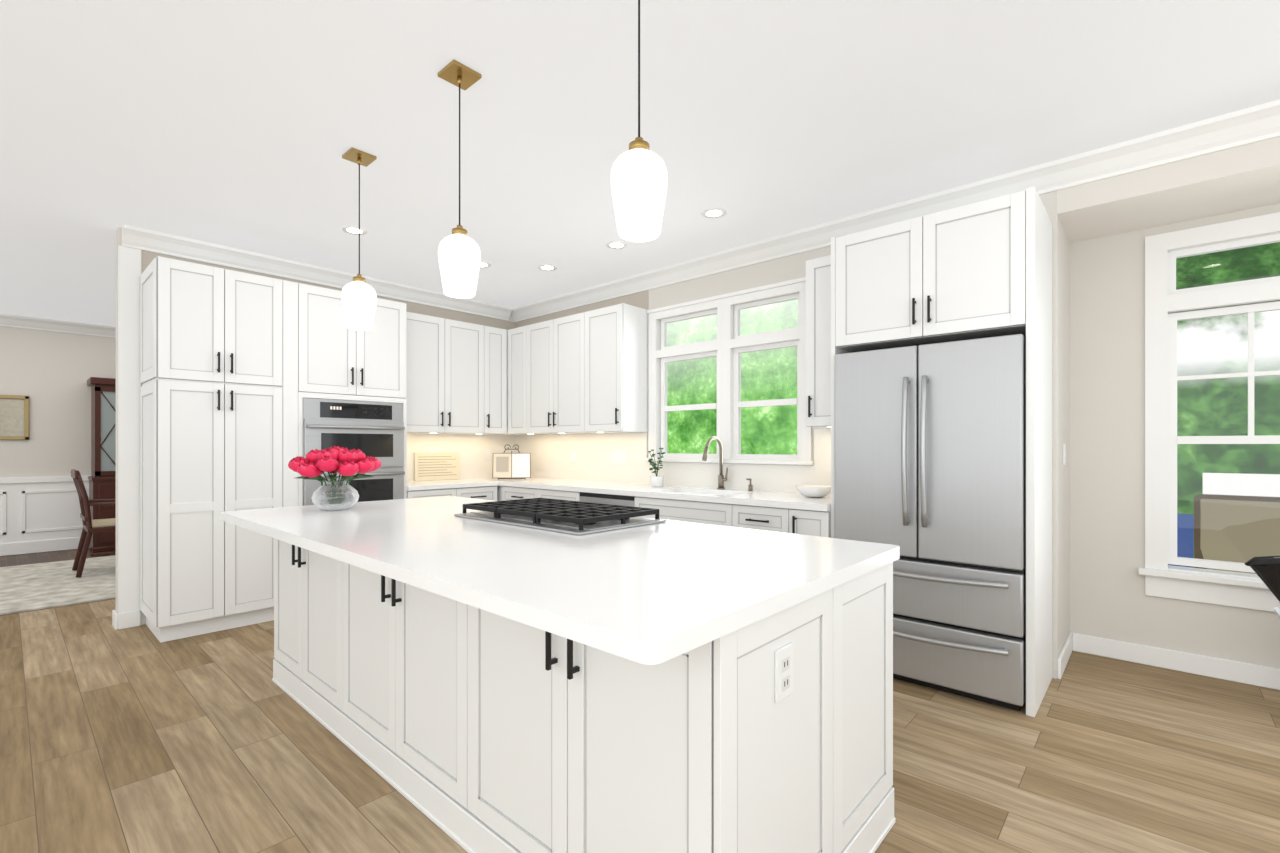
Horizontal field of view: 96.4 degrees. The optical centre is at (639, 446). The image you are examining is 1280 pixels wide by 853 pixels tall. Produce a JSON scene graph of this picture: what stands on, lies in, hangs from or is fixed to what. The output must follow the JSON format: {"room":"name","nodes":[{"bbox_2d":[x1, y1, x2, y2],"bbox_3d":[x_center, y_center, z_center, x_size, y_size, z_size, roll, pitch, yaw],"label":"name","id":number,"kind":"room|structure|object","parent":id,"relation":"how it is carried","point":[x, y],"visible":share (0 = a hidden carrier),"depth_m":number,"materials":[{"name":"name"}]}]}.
{"room":"kitchen","nodes":[
{"label":"kitchen","id":0,"kind":"room"},
{"bbox_2d":[0,326,115,555],"bbox_3d":[-6.854,-0.125,7.026,0.155,2.740,7.720,0,0,42],"label":"wall","id":1,"kind":"structure","parent":0,"point":[49,373],"depth_m":6.78,"materials":[{"name":"paint"}]},
{"bbox_2d":[0,395,28,439],"bbox_3d":[-7.198,-0.330,6.555,0.028,0.510,0.280,0,0,42],"label":"framed picture","id":2,"kind":"object","parent":1,"relation":"attached to","point":[14,417],"visible":0.96,"depth_m":6.57,"materials":[{"name":"beige paper"}]},
{"bbox_2d":[0,314,115,337],"bbox_3d":[-6.828,-1.433,6.922,0.094,0.125,7.600,0,0,42],"label":"crown molding","id":3,"kind":"structure","parent":1,"relation":"attached to","point":[7,320],"depth_m":6.80,"materials":[{"name":"white wood"}]},
{"bbox_2d":[116,227,514,624],"bbox_3d":[-2.511,-0.125,5.148,0.123,2.740,3.255,0,0,42],"label":"wall","id":4,"kind":"structure","parent":0,"point":[148,257],"depth_m":4.45,"materials":[{"name":"paint"}]},
{"bbox_2d":[118,245,140,624],"bbox_3d":[-3.514,-0.062,3.943,0.006,2.614,0.118,0,0,42],"label":"trim","id":5,"kind":"structure","parent":4,"relation":"attached to","point":[129,275],"depth_m":3.94,"materials":[{"name":"white wood"}]},
{"bbox_2d":[122,224,511,320],"bbox_3d":[-2.459,-1.433,5.048,0.094,0.125,3.135,0,0,42],"label":"crown molding","id":6,"kind":"structure","parent":4,"relation":"attached to","point":[132,237],"depth_m":4.60,"materials":[{"name":"white wood"}]},
{"bbox_2d":[484,449,490,459],"bbox_3d":[-1.606,0.085,6.035,0.006,0.120,0.075,0,0,42],"label":"wall outlet plate","id":7,"kind":"object","parent":4,"relation":"attached to","point":[487,454],"depth_m":6.03,"materials":[{"name":"white plastic"}]},
{"bbox_2d":[0,549,1279,852],"bbox_3d":[-2.220,1.275,2.769,12.740,0.060,7.840,0,0,42],"label":"floor","id":8,"kind":"structure","parent":0,"point":[136,739],"depth_m":2.26,"materials":[{"name":"brown wood"}]},
{"bbox_2d":[0,555,115,614],"bbox_3d":[-5.288,1.239,5.399,2.420,0.012,4.600,0,0,42],"label":"dining rug","id":9,"kind":"object","parent":8,"relation":"on","point":[30,587],"visible":0.33,"depth_m":5.11,"materials":[{"name":"fabric"}]},
{"bbox_2d":[71,469,115,577],"bbox_3d":[-5.250,0.726,5.681,0.532,1.002,0.549,0,0,42],"label":"dining chair","id":10,"kind":"object","parent":9,"relation":"on","point":[90,527],"visible":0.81,"depth_m":5.45,"materials":[{"name":"brown wood"}]},
{"bbox_2d":[88,477,115,552],"bbox_3d":[-6.421,0.815,7.031,0.472,0.860,0.467,0,0,42],"label":"base cabinet","id":11,"kind":"object","parent":8,"relation":"on","point":[102,481],"depth_m":6.78,"materials":[{"name":"brown wood"}]},
{"bbox_2d":[91,381,115,476],"bbox_3d":[-6.417,-0.175,7.074,0.420,1.120,0.497,0,0,42],"label":"china cabinet","id":12,"kind":"object","parent":11,"relation":"on","point":[103,397],"depth_m":6.84,"materials":[{"name":"brown wood"}]},
{"bbox_2d":[140,256,523,642],"bbox_3d":[-2.184,0.025,4.926,0.657,2.440,3.138,0,0,42],"label":"kitchen cabinets","id":13,"kind":"object","parent":8,"relation":"on","point":[236,367],"visible":0.75,"depth_m":3.95,"materials":[{"name":"white wood"}]},
{"bbox_2d":[303,398,404,505],"bbox_3d":[-2.380,0.165,4.616,0.590,1.040,0.750,0,0,42],"label":"wall oven","id":14,"kind":"object","parent":13,"relation":"in","point":[373,429],"visible":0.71,"depth_m":4.48,"materials":[{"name":"silver metal"}]},
{"bbox_2d":[414,452,459,480],"bbox_3d":[-1.979,0.193,5.600,0.028,0.270,0.470,0,0,42],"label":"board","id":15,"kind":"object","parent":13,"relation":"on","point":[436,465],"visible":1,"depth_m":5.58,"materials":[{"name":"wood"}]},
{"bbox_2d":[272,538,895,852],"bbox_3d":[-0.561,0.808,2.455,2.843,0.874,1.051,0,0,42],"label":"kitchen island","id":16,"kind":"object","parent":8,"relation":"on","point":[520,676],"depth_m":1.57,"materials":[{"name":"white wood"}]},
{"bbox_2d":[220,496,899,669],"bbox_3d":[-0.628,0.385,2.398,2.890,0.108,1.272,0,0,42],"label":"island countertop","id":17,"kind":"structure","parent":16,"relation":"on","point":[649,593],"depth_m":1.65,"materials":[{"name":"white stone"}]},
{"bbox_2d":[454,497,666,535],"bbox_3d":[-0.381,0.301,2.599,0.880,0.056,0.510,0,0,42],"label":"cooktop","id":18,"kind":"object","parent":17,"relation":"in","point":[566,517],"depth_m":2.44,"materials":[{"name":"black metal"}]},
{"bbox_2d":[470,186,1051,716],"bbox_3d":[0.199,0.025,4.449,4.836,2.440,0.657,0,0,42],"label":"kitchen cabinets","id":19,"kind":"object","parent":8,"relation":"on","point":[578,382],"visible":0.69,"depth_m":3.36,"materials":[{"name":"white wood"}]},
{"bbox_2d":[492,445,530,478],"bbox_3d":[-1.277,0.153,5.700,0.296,0.345,0.360,0,0,42],"label":"easel","id":20,"kind":"object","parent":19,"relation":"on","point":[511,465],"visible":1,"depth_m":5.69,"materials":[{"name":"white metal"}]},
{"bbox_2d":[580,492,635,506],"bbox_3d":[-0.092,0.759,4.667,0.600,0.772,0.631,0,0,42],"label":"dishwasher","id":21,"kind":"object","parent":19,"relation":"in","point":[622,500],"visible":0.17,"depth_m":4.45,"materials":[{"name":"grey metal"}]},
{"bbox_2d":[648,448,664,486],"bbox_3d":[0.149,0.170,4.672,0.178,0.317,0.133,0,0,42],"label":"potted plant","id":22,"kind":"object","parent":19,"relation":"on","point":[656,481],"visible":1,"depth_m":4.65,"materials":[{"name":"green plant"}]},
{"bbox_2d":[702,436,752,490],"bbox_3d":[0.645,0.127,4.241,0.306,0.407,0.267,0,0,42],"label":"faucet","id":23,"kind":"object","parent":19,"relation":"on","point":[721,479],"visible":1,"depth_m":4.37,"materials":[{"name":"silver metal"}]},
{"bbox_2d":[796,485,830,497],"bbox_3d":[1.136,0.294,3.729,0.236,0.070,0.236,0,0,42],"label":"bowl","id":24,"kind":"object","parent":19,"relation":"on","point":[816,491],"visible":0.96,"depth_m":3.65,"materials":[{"name":"white ceramic"}]},
{"bbox_2d":[835,334,1025,710],"bbox_3d":[1.608,0.362,3.132,0.894,1.765,0.694,0,0,42],"label":"refrigerator","id":25,"kind":"object","parent":8,"relation":"on","point":[930,460],"visible":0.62,"depth_m":2.85,"materials":[{"name":"grey metal"}]},
{"bbox_2d":[1244,555,1279,616],"bbox_3d":[3.111,0.838,2.523,0.649,0.816,0.607,0,0,42],"label":"chair","id":26,"kind":"object","parent":8,"relation":"on","point":[1266,569],"visible":1,"depth_m":2.55,"materials":[{"name":"black"}]},
{"bbox_2d":[0,0,1279,326],"bbox_3d":[-2.220,-1.535,2.769,12.740,0.080,7.840,0,0,42],"label":"ceiling","id":27,"kind":"structure","parent":0,"point":[244,124],"depth_m":2.58,"materials":[{"name":"paint"}]},
{"bbox_2d":[342,226,366,234],"bbox_3d":[-1.975,-1.493,3.961,0.159,0.004,0.159,0,0,-3],"label":"recessed light","id":28,"kind":"object","parent":27,"relation":"in","point":[353,229],"depth_m":3.95,"materials":[{"name":"white plastic"}]},
{"bbox_2d":[341,147,376,330],"bbox_3d":[-1.444,-1.050,2.944,0.164,0.887,0.164,0,0,42],"label":"pendant light","id":29,"kind":"object","parent":27,"relation":"hanging from","point":[359,297],"visible":1,"depth_m":2.90,"materials":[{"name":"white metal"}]},
{"bbox_2d":[438,59,481,298],"bbox_3d":[-0.723,-1.050,2.294,0.164,0.887,0.164,0,0,42],"label":"pendant light","id":30,"kind":"object","parent":27,"relation":"hanging from","point":[459,255],"visible":1,"depth_m":2.25,"materials":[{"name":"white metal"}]},
{"bbox_2d":[480,261,490,267],"bbox_3d":[-1.305,-1.493,4.704,0.159,0.004,0.159,0,0,-3],"label":"recessed light","id":31,"kind":"object","parent":27,"relation":"in","point":[482,264],"depth_m":4.70,"materials":[{"name":"white plastic"}]},
{"bbox_2d":[538,264,556,270],"bbox_3d":[-0.774,-1.493,4.783,0.159,0.004,0.159,0,0,-3],"label":"recessed light","id":32,"kind":"object","parent":27,"relation":"in","point":[542,267],"depth_m":4.78,"materials":[{"name":"white plastic"}]},
{"bbox_2d":[606,241,626,248],"bbox_3d":[-0.173,-1.493,4.248,0.159,0.004,0.159,0,0,-3],"label":"recessed light","id":33,"kind":"object","parent":27,"relation":"in","point":[616,244],"depth_m":4.25,"materials":[{"name":"white plastic"}]},
{"bbox_2d":[611,0,667,241],"bbox_3d":[-0.003,-1.050,1.645,0.164,0.887,0.164,0,0,42],"label":"pendant light","id":34,"kind":"object","parent":27,"relation":"hanging from","point":[639,179],"visible":1,"depth_m":1.59,"materials":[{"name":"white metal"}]},
{"bbox_2d":[701,208,725,217],"bbox_3d":[0.473,-1.493,3.666,0.159,0.004,0.159,0,0,-3],"label":"recessed light","id":35,"kind":"object","parent":27,"relation":"in","point":[709,212],"depth_m":3.65,"materials":[{"name":"white plastic"}]},
{"bbox_2d":[515,191,1059,678],"bbox_3d":[0.422,-0.125,4.774,4.980,2.740,0.123,0,0,42],"label":"wall","id":36,"kind":"structure","parent":0,"point":[790,267],"depth_m":4.08,"materials":[{"name":"paint"}]},
{"bbox_2d":[645,277,813,464],"bbox_3d":[0.666,-0.527,4.522,1.540,1.315,0.170,0,0,42],"label":"kitchen window","id":37,"kind":"structure","parent":36,"relation":"in","point":[728,346],"depth_m":4.45,"materials":[{"name":"white wood"}]},
{"bbox_2d":[512,99,1279,321],"bbox_3d":[1.562,-1.433,3.604,8.000,0.125,0.095,0,0,42],"label":"crown molding","id":38,"kind":"structure","parent":36,"relation":"attached to","point":[1212,135],"depth_m":3.22,"materials":[{"name":"white wood"}]},
{"bbox_2d":[1057,136,1279,242],"bbox_3d":[3.684,-1.370,2.240,3.260,0.250,0.720,0,0,42],"label":"ceiling beam","id":39,"kind":"structure","parent":0,"point":[1239,178],"depth_m":2.88,"materials":[{"name":"paint"}]},
{"bbox_2d":[1060,203,1279,668],"bbox_3d":[3.680,0.000,2.324,3.380,2.490,0.600,0,0,42],"label":"wall","id":40,"kind":"structure","parent":0,"point":[1102,427],"depth_m":3.35,"materials":[{"name":"paint"}]},
{"bbox_2d":[1063,444,1065,464],"bbox_3d":[2.435,0.045,3.281,0.009,0.120,0.075,0,0,42],"label":"light switch","id":41,"kind":"object","parent":40,"relation":"attached to","point":[1064,454],"visible":0.98,"depth_m":3.26,"materials":[{"name":"white plastic"}]},
{"bbox_2d":[1057,632,1075,678],"bbox_3d":[2.430,1.191,3.268,0.020,0.108,0.569,0,0,42],"label":"baseboard","id":42,"kind":"structure","parent":40,"relation":"attached to","point":[1070,643],"depth_m":3.25,"materials":[{"name":"white wood"}]},
{"bbox_2d":[1076,633,1279,689],"bbox_3d":[3.794,1.191,2.452,3.140,0.108,0.016,0,0,42],"label":"baseboard","id":43,"kind":"structure","parent":40,"relation":"attached to","point":[1243,672],"depth_m":3.16,"materials":[{"name":"white wood"}]},
{"bbox_2d":[1138,212,1279,611],"bbox_3d":[3.438,-0.172,2.828,1.473,2.045,0.175,0,0,42],"label":"nook window","id":44,"kind":"structure","parent":40,"relation":"in","point":[1168,305],"depth_m":3.18,"materials":[{"name":"white wood"}]},
{"label":"outside","id":45,"kind":"structure","parent":0,"visible":0},
{"bbox_2d":[667,299,797,454],"bbox_3d":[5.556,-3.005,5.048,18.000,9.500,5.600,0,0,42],"label":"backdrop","id":46,"kind":"structure","parent":45,"point":[776,359],"depth_m":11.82,"materials":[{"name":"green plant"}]},
{"bbox_3d":[5.499,1.595,4.985,18.000,0.100,5.770,0,0,42],"label":"ground","id":47,"kind":"structure","parent":45,"visible":0},
{"bbox_2d":[1168,473,1279,567],"bbox_3d":[4.751,0.885,3.722,2.220,1.320,1.850,0,0,42],"label":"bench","id":48,"kind":"object","parent":47,"relation":"on","point":[1183,549],"depth_m":4.58,"materials":[{"name":"white"}]},
{"bbox_2d":[1176,242,1279,516],"bbox_3d":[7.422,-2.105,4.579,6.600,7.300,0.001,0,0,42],"label":"trees","id":49,"kind":"object","parent":47,"relation":"on","point":[1219,390],"depth_m":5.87,"materials":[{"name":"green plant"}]},
{"bbox_2d":[1194,494,1279,573],"bbox_3d":[3.989,0.943,3.608,0.696,1.210,0.698,0,0,42],"label":"outdoor furniture","id":50,"kind":"object","parent":47,"relation":"on","point":[1265,504],"depth_m":3.90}
]}

